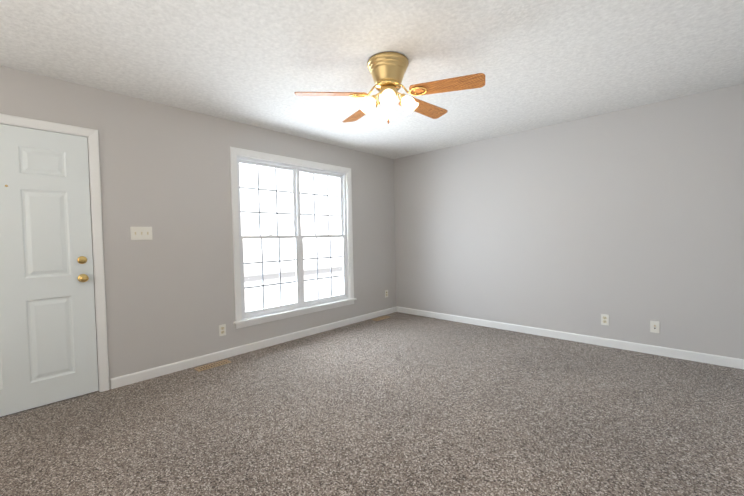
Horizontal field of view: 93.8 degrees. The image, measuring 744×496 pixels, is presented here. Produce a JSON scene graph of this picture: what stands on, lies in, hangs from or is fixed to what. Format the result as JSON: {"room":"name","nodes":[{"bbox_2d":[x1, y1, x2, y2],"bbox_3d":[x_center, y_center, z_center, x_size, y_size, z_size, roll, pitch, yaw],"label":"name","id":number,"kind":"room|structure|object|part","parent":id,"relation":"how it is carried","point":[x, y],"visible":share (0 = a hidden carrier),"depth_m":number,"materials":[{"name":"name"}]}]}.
{"room":"empty living room","nodes":[
{"label":"empty living room","id":0,"kind":"room"},
{"bbox_2d":[0,66,395,388],"bbox_3d":[-1.653,-0.090,3.508,0.150,2.440,6.100,0,2,43],"label":"wall","id":1,"kind":"structure","parent":0,"point":[165,173],"depth_m":3.23,"materials":[{"name":"grey paint"}]},
{"bbox_2d":[0,124,98,416],"bbox_3d":[-2.531,0.155,2.441,0.114,2.028,0.914,0,2,43],"label":"door","id":2,"kind":"structure","parent":1,"relation":"in","point":[48,349],"depth_m":2.58,"materials":[{"name":"white paint"}]},
{"bbox_2d":[0,114,108,391],"bbox_3d":[-2.586,0.127,2.490,0.166,2.108,1.050,0,2,43],"label":"door frame","id":3,"kind":"structure","parent":1,"relation":"attached to","point":[92,134],"depth_m":2.79,"materials":[{"name":"white wood"}]},
{"bbox_2d":[130,227,152,239],"bbox_3d":[-1.993,-0.128,3.016,0.019,0.115,0.163,0,2,43],"label":"switch plate","id":4,"kind":"object","parent":1,"relation":"attached to","point":[140,233],"visible":1,"depth_m":3.02,"materials":[{"name":"white plastic"}]},
{"bbox_2d":[219,324,225,335],"bbox_3d":[-1.520,0.835,3.543,0.008,0.115,0.070,0,2,43],"label":"electrical outlet","id":5,"kind":"object","parent":1,"relation":"attached to","point":[222,329],"visible":1,"depth_m":3.54,"materials":[{"name":"white plastic"}]},
{"bbox_2d":[111,306,396,388],"bbox_3d":[-0.872,1.050,4.240,0.013,0.085,3.748,0,2,43],"label":"baseboard","id":6,"kind":"structure","parent":1,"relation":"attached to","point":[128,379],"depth_m":3.60,"materials":[{"name":"white wood"}]},
{"bbox_2d":[230,147,353,320],"bbox_3d":[-0.896,-0.158,4.280,0.121,1.837,1.721,0,2,43],"label":"window","id":7,"kind":"structure","parent":1,"relation":"in","point":[296,170],"depth_m":4.25,"materials":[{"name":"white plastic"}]},
{"bbox_2d":[234,298,356,328],"bbox_3d":[-0.867,0.775,4.299,0.147,0.079,1.765,0,2,43],"label":"window sill","id":8,"kind":"structure","parent":1,"relation":"attached to","point":[251,321],"depth_m":4.13,"materials":[{"name":"white wood"}]},
{"bbox_2d":[0,312,743,495],"bbox_3d":[-0.156,1.190,2.184,4.160,0.100,6.100,0,2,43],"label":"floor","id":9,"kind":"structure","parent":0,"point":[399,404],"depth_m":2.24,"materials":[{"name":"carpet"}]},
{"bbox_2d":[194,359,230,371],"bbox_3d":[-1.528,1.129,3.354,0.102,0.009,0.310,0,2,43],"label":"air vent register","id":10,"kind":"object","parent":9,"relation":"on","point":[211,365],"visible":0.96,"depth_m":3.35,"materials":[{"name":"beige metal"}]},
{"bbox_2d":[372,316,389,320],"bbox_3d":[0.140,1.040,5.156,0.102,0.009,0.310,0,2,43],"label":"air vent register","id":11,"kind":"object","parent":9,"relation":"on","point":[380,318],"visible":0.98,"depth_m":5.14,"materials":[{"name":"brown metal"}]},
{"bbox_2d":[0,0,743,158],"bbox_3d":[-0.208,-1.348,2.107,4.160,0.100,6.100,0,2,43],"label":"ceiling","id":12,"kind":"structure","parent":0,"point":[537,63],"depth_m":2.37,"materials":[{"name":"white paint"}]},
{"bbox_2d":[294,52,484,123],"bbox_3d":[0.157,-1.094,2.536,1.249,0.448,1.165,0,2,43],"label":"fan","id":13,"kind":"object","parent":12,"relation":"hanging from","point":[387,70],"visible":1,"depth_m":2.40,"materials":[{"name":"brown wood"}]},
{"bbox_3d":[-0.292,-1.081,2.448,0.411,0.038,0.424,0,2,43],"label":"blade","id":14,"kind":"part","parent":13,"relation":"part of","materials":[{"name":"brown wood"}]},
{"bbox_3d":[-0.082,-1.097,2.830,0.498,0.038,0.257,0,2,43],"label":"blade","id":15,"kind":"part","parent":13,"relation":"part of","materials":[{"name":"brown wood"}]},
{"bbox_3d":[0.412,-1.105,2.749,0.156,0.038,0.506,0,2,43],"label":"blade","id":16,"kind":"part","parent":13,"relation":"part of","materials":[{"name":"brown wood"}]},
{"bbox_3d":[0.506,-1.095,2.352,0.486,0.038,0.307,0,2,43],"label":"blade","id":17,"kind":"part","parent":13,"relation":"part of","materials":[{"name":"brown wood"}]},
{"bbox_2d":[394,84,743,358],"bbox_3d":[1.894,-0.186,4.275,4.010,2.440,0.150,0,2,43],"label":"wall","id":18,"kind":"structure","parent":0,"point":[630,222],"depth_m":3.72,"materials":[{"name":"grey paint"}]},
{"bbox_2d":[397,306,743,368],"bbox_3d":[1.808,0.994,4.302,3.834,0.085,0.013,0,2,43],"label":"baseboard","id":19,"kind":"structure","parent":18,"relation":"attached to","point":[738,363],"depth_m":3.74,"materials":[{"name":"white wood"}]},
{"bbox_2d":[601,314,608,325],"bbox_3d":[2.463,0.759,3.687,0.070,0.115,0.008,0,2,43],"label":"electrical outlet","id":20,"kind":"object","parent":18,"relation":"attached to","point":[604,319],"visible":1,"depth_m":3.69,"materials":[{"name":"white plastic"}]},
{"bbox_2d":[650,321,659,332],"bbox_3d":[2.763,0.771,3.404,0.070,0.115,0.016,0,2,43],"label":"outlet","id":21,"kind":"object","parent":18,"relation":"attached to","point":[654,326],"visible":1,"depth_m":3.40,"materials":[{"name":"white plastic"}]},
{"label":"outside","id":22,"kind":"structure","parent":0,"visible":0},
{"bbox_2d":[239,163,342,311],"bbox_3d":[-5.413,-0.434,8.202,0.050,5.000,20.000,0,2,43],"label":"window pane","id":23,"kind":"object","parent":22,"point":[247,205],"depth_m":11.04,"materials":[{"name":"glass"}]}
]}

